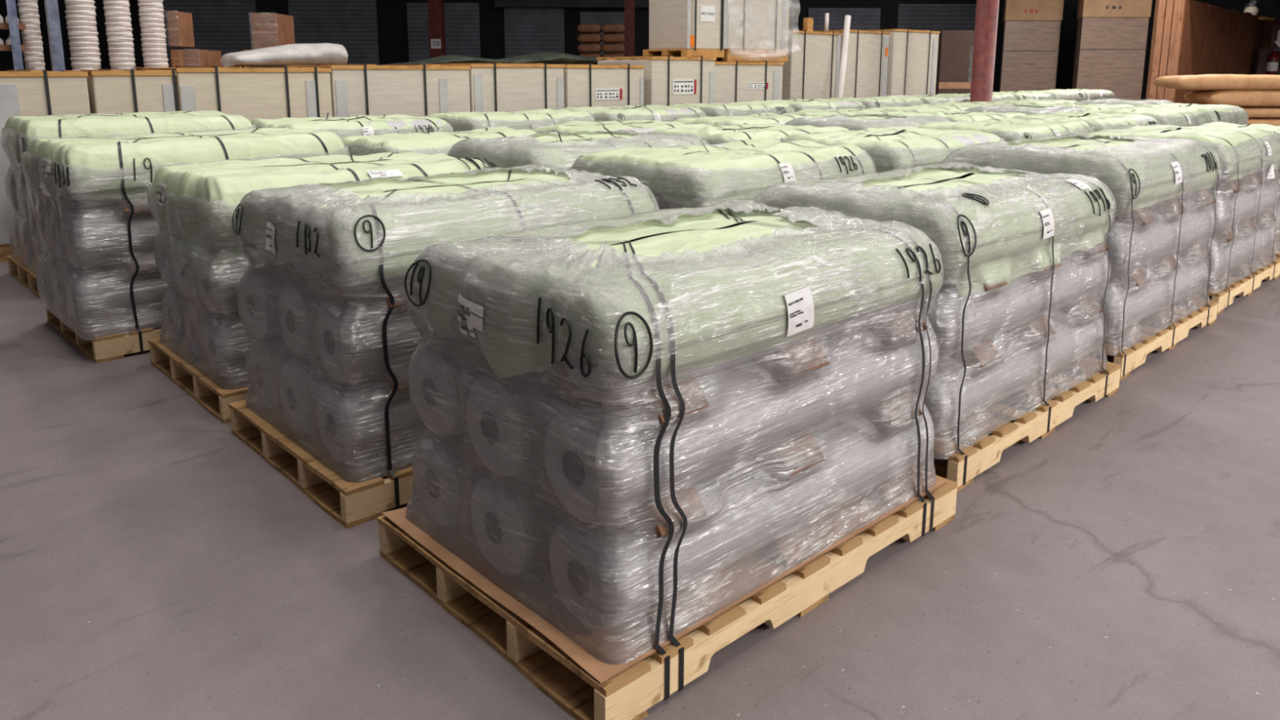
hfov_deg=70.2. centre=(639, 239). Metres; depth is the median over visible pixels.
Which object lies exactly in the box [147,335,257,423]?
wooden pallet
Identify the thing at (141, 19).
pail
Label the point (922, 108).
load
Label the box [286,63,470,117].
crate
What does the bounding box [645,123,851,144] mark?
load
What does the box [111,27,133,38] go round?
pail
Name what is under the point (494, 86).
crate
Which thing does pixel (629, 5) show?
steel column
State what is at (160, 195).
print
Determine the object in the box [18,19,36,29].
pail
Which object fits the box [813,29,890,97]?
crate
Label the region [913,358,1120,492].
wooden pallet
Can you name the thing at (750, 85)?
print
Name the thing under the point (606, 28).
sack
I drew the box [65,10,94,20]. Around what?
pail
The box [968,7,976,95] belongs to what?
conduit pipe
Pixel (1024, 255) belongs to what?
load
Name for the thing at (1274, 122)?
sack
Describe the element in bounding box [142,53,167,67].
pail
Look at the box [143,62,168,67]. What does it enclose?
pail
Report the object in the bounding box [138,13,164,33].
pail
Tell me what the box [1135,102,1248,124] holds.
load
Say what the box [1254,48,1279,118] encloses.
fire extinguisher
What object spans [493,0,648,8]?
trim
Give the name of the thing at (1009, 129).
load
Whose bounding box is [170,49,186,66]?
carton
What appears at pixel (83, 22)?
pail
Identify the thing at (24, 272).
wooden pallet
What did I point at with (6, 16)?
plastic jug
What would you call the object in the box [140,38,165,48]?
pail
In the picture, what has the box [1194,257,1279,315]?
wooden pallet
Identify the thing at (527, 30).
door
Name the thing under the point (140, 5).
pail
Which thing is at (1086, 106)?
load
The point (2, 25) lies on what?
crossbar
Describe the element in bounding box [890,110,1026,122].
load
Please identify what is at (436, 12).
steel column
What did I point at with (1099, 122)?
load
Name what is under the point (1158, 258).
load
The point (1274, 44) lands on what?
arrow sign
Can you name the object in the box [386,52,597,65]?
tarpaulin
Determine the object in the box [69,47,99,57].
pail
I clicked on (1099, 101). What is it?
load
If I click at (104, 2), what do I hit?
pail
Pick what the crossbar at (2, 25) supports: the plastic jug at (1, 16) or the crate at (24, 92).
the plastic jug at (1, 16)
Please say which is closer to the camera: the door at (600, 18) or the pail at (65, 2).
the pail at (65, 2)
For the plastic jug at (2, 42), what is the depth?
7.94 m
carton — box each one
[166,11,194,47]
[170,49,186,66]
[185,49,208,66]
[207,50,222,66]
[250,13,294,49]
[935,30,974,94]
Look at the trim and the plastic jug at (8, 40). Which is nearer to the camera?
the plastic jug at (8, 40)
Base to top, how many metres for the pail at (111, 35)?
0.300 m
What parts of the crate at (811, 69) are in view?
frame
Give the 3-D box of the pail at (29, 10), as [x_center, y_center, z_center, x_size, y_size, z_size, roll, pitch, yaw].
[-5.475,-1.918,8.176,0.150,0.300,0.151,-9,14,-42]
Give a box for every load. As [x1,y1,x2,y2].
[1,110,256,264]
[22,127,349,352]
[146,151,497,382]
[231,164,659,507]
[250,112,453,138]
[341,126,562,155]
[382,199,946,700]
[425,108,595,131]
[447,129,708,170]
[530,120,711,133]
[563,102,706,121]
[570,138,876,209]
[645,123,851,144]
[669,101,795,116]
[671,111,822,125]
[751,162,1116,485]
[755,96,866,111]
[779,108,906,116]
[779,126,1005,173]
[783,113,952,130]
[826,95,924,108]
[866,104,973,112]
[885,92,969,105]
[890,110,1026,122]
[912,115,1095,142]
[935,101,1031,106]
[937,92,1017,101]
[942,133,1222,377]
[964,103,1086,115]
[990,96,1078,104]
[993,91,1053,100]
[1010,111,1162,131]
[1018,89,1086,102]
[1031,102,1135,110]
[1051,87,1115,100]
[1075,97,1173,106]
[1083,104,1211,126]
[1084,124,1279,306]
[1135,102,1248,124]
[1184,121,1279,248]
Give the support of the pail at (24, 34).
on the pail at (29, 37)
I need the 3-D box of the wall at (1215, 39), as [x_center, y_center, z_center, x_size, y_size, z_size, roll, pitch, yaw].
[14.774,-3.988,21.756,0.063,2.639,14.777,10,14,42]
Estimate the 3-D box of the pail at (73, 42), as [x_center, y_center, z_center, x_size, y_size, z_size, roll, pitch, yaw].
[-5.174,-1.692,8.500,0.241,0.300,0.241,-9,14,-42]
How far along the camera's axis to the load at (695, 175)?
4.23 m
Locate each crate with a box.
[0,69,90,262]
[62,68,178,114]
[135,66,244,70]
[141,66,332,121]
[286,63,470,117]
[425,62,564,112]
[563,63,644,108]
[596,55,716,106]
[643,0,724,57]
[714,60,784,103]
[716,0,789,62]
[768,30,842,99]
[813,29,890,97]
[866,28,940,95]
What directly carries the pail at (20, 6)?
on the pail at (29, 10)
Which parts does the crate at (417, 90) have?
frame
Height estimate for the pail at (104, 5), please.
0.300 m
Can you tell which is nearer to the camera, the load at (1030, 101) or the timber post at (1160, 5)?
the load at (1030, 101)
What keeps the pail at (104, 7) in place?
on the pail at (128, 14)
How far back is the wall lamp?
21.75 m
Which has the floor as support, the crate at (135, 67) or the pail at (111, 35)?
the crate at (135, 67)
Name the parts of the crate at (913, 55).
frame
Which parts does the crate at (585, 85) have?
frame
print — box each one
[155,185,164,203]
[266,227,272,247]
[457,302,472,333]
[596,89,618,97]
[674,80,693,92]
[748,83,764,88]
[789,297,808,327]
[1043,213,1052,233]
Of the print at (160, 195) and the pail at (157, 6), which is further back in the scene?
the pail at (157, 6)
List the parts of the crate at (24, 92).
frame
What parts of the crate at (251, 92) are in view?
frame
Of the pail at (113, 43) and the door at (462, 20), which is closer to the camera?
the pail at (113, 43)
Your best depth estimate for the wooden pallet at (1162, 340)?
4.52 m
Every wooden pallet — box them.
[6,254,39,297]
[44,300,170,363]
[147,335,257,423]
[228,396,413,528]
[377,466,957,719]
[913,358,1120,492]
[1093,297,1217,380]
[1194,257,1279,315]
[1262,225,1279,259]
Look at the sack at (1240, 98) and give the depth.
14.06 m
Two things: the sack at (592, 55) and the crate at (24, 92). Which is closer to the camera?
the crate at (24, 92)
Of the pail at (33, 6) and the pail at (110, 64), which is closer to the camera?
the pail at (33, 6)
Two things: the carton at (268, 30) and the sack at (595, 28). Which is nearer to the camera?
the carton at (268, 30)
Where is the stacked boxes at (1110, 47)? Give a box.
[1071,0,1152,100]
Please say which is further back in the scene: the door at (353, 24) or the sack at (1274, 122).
the door at (353, 24)
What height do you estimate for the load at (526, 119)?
1.002 m
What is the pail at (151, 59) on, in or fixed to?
on the pail at (144, 64)
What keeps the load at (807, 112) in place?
on the wooden pallet
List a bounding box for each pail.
[17,0,37,2]
[17,3,35,19]
[18,8,38,18]
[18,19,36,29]
[21,25,38,52]
[21,30,40,39]
[22,13,40,35]
[22,52,40,69]
[25,0,38,14]
[25,35,42,45]
[25,46,44,57]
[26,41,44,62]
[26,57,44,66]
[28,62,44,69]
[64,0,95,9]
[64,1,94,10]
[65,4,97,31]
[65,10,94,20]
[65,15,95,26]
[66,21,97,31]
[66,26,97,57]
[67,31,98,53]
[67,36,98,46]
[69,41,99,51]
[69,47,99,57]
[70,57,99,69]
[71,52,101,69]
[71,62,101,71]
[102,0,124,22]
[102,1,129,11]
[102,6,129,22]
[104,12,131,27]
[104,22,129,53]
[105,17,132,27]
[106,32,132,62]
[107,42,133,52]
[107,48,134,57]
[108,53,134,68]
[109,57,135,66]
[109,62,135,70]
[111,0,129,13]
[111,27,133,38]
[111,37,135,69]
[137,0,161,3]
[137,3,163,13]
[138,8,164,28]
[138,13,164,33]
[138,17,164,27]
[139,23,165,32]
[140,28,167,58]
[140,33,165,42]
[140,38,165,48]
[141,43,166,52]
[142,48,166,67]
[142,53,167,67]
[143,57,168,67]
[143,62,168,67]
[146,0,163,8]
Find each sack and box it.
[577,22,601,33]
[577,33,601,43]
[577,43,601,53]
[578,53,601,57]
[600,23,625,33]
[600,33,625,43]
[600,43,625,53]
[601,53,624,57]
[1153,74,1279,89]
[1184,89,1279,106]
[1240,106,1279,117]
[1246,117,1279,125]
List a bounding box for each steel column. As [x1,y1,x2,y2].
[426,0,445,58]
[624,0,635,56]
[969,0,999,102]
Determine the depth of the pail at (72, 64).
8.41 m
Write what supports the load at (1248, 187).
on the wooden pallet at (1241, 285)
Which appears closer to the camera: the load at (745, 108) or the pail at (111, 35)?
the pail at (111, 35)
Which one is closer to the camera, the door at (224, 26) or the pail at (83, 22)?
the pail at (83, 22)
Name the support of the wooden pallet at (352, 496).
on the floor
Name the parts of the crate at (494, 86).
frame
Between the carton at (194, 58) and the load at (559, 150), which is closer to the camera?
the load at (559, 150)
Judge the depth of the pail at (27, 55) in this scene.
8.17 m
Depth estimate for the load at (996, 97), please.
15.00 m
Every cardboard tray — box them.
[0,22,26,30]
[0,44,26,51]
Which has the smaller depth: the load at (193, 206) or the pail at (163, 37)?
the load at (193, 206)
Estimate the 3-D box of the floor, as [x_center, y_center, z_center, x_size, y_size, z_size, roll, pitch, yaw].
[9.003,-4.152,30.042,68.000,0.120,90.000,-9,14,-42]
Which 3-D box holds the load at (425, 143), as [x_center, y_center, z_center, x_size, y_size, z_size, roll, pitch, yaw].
[-1.275,-0.285,6.259,1.444,0.993,1.016,-10,15,-43]
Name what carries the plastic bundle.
on the crate at (135, 67)
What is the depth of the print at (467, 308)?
2.22 m
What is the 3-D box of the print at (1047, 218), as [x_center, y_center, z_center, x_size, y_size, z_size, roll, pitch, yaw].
[1.503,-0.059,3.358,0.063,0.068,0.013,-10,14,-42]
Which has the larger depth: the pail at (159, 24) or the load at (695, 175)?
the pail at (159, 24)
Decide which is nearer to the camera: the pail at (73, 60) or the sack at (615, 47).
the pail at (73, 60)
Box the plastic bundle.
[220,43,347,66]
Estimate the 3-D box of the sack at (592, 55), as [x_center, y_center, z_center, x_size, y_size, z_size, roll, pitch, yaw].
[-1.224,-4.450,22.262,0.560,0.232,0.750,0,11,0]
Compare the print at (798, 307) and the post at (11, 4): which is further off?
the post at (11, 4)
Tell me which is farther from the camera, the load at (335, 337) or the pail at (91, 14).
the pail at (91, 14)
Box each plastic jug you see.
[0,14,4,22]
[0,37,4,44]
[4,15,18,23]
[5,34,11,44]
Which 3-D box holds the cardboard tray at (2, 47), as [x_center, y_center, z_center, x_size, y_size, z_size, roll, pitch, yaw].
[-5.576,-1.686,7.989,0.280,0.050,0.200,-9,14,-42]
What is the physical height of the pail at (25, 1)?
0.300 m
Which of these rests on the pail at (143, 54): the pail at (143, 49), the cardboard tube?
the pail at (143, 49)
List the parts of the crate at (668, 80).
frame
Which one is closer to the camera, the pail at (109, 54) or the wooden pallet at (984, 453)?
the wooden pallet at (984, 453)
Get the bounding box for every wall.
[0,0,1279,99]
[1173,0,1279,118]
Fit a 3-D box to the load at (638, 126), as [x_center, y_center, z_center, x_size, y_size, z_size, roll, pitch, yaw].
[-0.118,-0.484,7.414,1.430,0.962,1.016,-10,15,-43]
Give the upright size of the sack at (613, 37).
0.232 m
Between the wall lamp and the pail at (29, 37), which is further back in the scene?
the wall lamp
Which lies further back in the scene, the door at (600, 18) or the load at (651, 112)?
the door at (600, 18)
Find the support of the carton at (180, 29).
on the carton at (178, 57)
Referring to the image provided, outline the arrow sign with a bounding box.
[1268,24,1279,52]
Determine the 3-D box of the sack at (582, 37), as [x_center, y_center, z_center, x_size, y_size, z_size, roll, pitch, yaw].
[-1.224,-4.910,22.175,0.560,0.232,0.750,0,11,0]
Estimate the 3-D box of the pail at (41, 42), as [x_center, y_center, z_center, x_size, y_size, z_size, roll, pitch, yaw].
[-5.472,-1.642,8.232,0.150,0.300,0.151,-9,14,-42]
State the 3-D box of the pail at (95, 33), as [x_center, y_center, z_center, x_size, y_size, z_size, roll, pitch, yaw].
[-5.172,-1.784,8.484,0.241,0.300,0.241,-9,14,-42]
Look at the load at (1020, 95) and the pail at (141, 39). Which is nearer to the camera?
the pail at (141, 39)
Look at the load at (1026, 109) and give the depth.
9.66 m
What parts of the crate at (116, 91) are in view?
frame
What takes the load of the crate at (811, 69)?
on the floor
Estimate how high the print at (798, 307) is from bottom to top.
0.069 m
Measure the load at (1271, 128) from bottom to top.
0.961 m
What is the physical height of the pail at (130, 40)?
0.300 m
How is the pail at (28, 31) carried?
on the pail at (29, 37)
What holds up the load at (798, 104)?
on the wooden pallet
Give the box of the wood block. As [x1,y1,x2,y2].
[803,17,813,31]
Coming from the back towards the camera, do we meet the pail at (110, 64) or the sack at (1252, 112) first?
the sack at (1252, 112)
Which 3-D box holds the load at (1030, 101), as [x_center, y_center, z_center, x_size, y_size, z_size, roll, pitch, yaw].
[5.641,-1.567,13.157,1.444,0.993,1.016,-10,15,-43]
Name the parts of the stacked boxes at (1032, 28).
carton lid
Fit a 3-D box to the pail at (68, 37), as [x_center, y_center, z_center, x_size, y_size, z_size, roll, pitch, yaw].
[-5.176,-1.738,8.489,0.241,0.300,0.241,-9,14,-42]
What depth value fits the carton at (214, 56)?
9.47 m
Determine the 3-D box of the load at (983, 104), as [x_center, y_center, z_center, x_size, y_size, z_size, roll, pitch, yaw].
[4.494,-1.339,12.012,1.430,0.962,1.016,-10,15,-43]
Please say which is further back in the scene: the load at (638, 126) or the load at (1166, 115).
the load at (1166, 115)
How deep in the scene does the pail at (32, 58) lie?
8.19 m
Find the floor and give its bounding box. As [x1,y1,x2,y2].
[0,180,1279,719]
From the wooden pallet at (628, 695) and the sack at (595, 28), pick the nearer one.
the wooden pallet at (628, 695)
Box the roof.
[1252,0,1279,7]
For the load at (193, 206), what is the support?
on the wooden pallet at (194, 375)
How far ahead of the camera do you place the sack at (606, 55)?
21.90 m
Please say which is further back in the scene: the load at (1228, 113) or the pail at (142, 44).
the load at (1228, 113)
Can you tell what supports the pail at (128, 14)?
on the pail at (106, 18)
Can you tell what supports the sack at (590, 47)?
on the sack at (592, 55)
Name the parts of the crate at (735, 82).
frame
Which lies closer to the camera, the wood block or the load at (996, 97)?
the wood block
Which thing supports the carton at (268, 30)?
on the carton
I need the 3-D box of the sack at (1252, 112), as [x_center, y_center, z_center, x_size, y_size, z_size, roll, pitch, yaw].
[9.372,-2.045,14.519,1.960,0.166,0.850,0,11,0]
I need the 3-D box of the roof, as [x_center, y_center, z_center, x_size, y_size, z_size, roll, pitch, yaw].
[16.598,-5.332,19.907,5.000,0.070,15.000,10,14,42]
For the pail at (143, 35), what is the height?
0.300 m
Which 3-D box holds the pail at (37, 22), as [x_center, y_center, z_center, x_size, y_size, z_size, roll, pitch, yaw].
[-5.472,-1.873,8.188,0.150,0.300,0.151,-9,14,-42]
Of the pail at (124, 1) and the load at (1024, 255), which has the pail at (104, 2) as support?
the pail at (124, 1)
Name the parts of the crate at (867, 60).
frame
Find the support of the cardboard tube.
on the crate at (811, 69)
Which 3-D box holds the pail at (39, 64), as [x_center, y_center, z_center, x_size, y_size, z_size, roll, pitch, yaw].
[-5.473,-1.457,8.266,0.150,0.300,0.151,-9,14,-42]
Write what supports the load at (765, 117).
on the wooden pallet
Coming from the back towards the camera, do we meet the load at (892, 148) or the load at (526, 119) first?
the load at (526, 119)
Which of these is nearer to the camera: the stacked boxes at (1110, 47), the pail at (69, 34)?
the pail at (69, 34)
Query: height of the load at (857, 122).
1.011 m
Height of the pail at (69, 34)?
0.300 m
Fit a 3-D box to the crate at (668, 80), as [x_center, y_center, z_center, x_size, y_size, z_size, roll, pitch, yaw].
[0.202,-1.532,11.488,1.093,1.546,1.032,-9,14,-42]
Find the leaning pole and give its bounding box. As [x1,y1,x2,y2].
[836,14,850,97]
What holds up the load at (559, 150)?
on the wooden pallet
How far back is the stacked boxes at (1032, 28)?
22.09 m
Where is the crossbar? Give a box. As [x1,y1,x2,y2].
[1257,17,1274,20]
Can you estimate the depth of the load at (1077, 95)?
17.11 m
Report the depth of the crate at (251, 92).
7.68 m
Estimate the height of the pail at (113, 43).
0.300 m
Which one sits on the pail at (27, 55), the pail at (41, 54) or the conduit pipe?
the pail at (41, 54)
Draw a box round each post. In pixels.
[5,0,23,70]
[44,0,65,71]
[1145,0,1165,99]
[1155,0,1173,99]
[1163,0,1185,102]
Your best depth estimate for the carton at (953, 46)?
18.16 m
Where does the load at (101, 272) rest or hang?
on the wooden pallet at (106, 348)
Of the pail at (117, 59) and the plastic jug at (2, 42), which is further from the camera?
the pail at (117, 59)
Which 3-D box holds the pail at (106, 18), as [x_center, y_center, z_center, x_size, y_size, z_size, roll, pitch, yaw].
[-4.947,-1.960,8.659,0.218,0.300,0.218,-9,14,-42]
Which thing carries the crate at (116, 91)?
on the floor
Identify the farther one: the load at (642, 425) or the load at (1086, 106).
the load at (1086, 106)
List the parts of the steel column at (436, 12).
number plate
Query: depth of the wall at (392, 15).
26.30 m
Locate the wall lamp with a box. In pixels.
[1243,0,1258,15]
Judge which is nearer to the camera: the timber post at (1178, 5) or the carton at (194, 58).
the carton at (194, 58)
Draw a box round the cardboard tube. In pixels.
[824,13,829,31]
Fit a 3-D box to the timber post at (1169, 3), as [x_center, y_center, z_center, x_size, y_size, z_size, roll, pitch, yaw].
[9.321,-4.624,15.978,0.121,6.000,0.120,0,11,0]
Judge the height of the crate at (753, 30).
1.146 m
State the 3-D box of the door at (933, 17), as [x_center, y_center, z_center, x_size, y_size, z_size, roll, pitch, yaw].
[8.620,-5.187,26.446,2.396,3.240,0.095,0,11,0]
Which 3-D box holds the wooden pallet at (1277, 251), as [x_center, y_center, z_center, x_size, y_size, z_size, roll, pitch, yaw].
[4.623,0.007,7.198,1.448,0.122,1.010,-10,15,-43]
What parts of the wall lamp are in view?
globe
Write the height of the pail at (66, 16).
0.300 m
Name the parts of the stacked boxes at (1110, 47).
carton lid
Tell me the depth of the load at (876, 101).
12.61 m
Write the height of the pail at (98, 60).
0.300 m
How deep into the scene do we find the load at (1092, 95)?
18.23 m
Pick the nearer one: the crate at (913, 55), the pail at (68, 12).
the pail at (68, 12)
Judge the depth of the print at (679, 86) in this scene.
11.03 m
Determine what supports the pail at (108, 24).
on the pail at (129, 30)
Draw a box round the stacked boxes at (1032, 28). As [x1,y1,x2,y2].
[999,0,1063,92]
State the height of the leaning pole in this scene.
2.196 m
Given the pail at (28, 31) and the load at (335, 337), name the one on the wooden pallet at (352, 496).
the load at (335, 337)
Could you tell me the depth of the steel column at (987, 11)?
13.49 m
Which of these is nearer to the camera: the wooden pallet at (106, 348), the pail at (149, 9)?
the wooden pallet at (106, 348)
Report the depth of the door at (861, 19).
26.18 m
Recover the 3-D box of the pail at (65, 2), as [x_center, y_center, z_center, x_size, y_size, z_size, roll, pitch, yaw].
[-5.174,-2.107,8.421,0.241,0.300,0.241,-9,14,-42]
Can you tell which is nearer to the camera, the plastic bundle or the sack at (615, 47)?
the plastic bundle
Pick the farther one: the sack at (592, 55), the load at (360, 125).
the sack at (592, 55)
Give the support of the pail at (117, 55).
on the pail at (109, 54)
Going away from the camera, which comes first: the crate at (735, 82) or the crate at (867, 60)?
the crate at (735, 82)
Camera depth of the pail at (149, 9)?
8.76 m
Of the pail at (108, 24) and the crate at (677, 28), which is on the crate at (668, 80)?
the crate at (677, 28)
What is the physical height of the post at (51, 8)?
1.300 m
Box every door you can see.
[163,0,256,67]
[288,0,379,65]
[406,3,480,62]
[503,7,564,57]
[580,11,624,55]
[808,8,880,31]
[897,4,976,31]
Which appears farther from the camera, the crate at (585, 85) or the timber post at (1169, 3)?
the timber post at (1169, 3)
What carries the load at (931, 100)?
on the wooden pallet
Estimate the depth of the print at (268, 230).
3.16 m
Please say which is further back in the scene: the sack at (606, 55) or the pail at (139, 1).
the sack at (606, 55)
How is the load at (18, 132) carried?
on the wooden pallet at (24, 272)
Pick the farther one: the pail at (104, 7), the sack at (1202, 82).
the sack at (1202, 82)

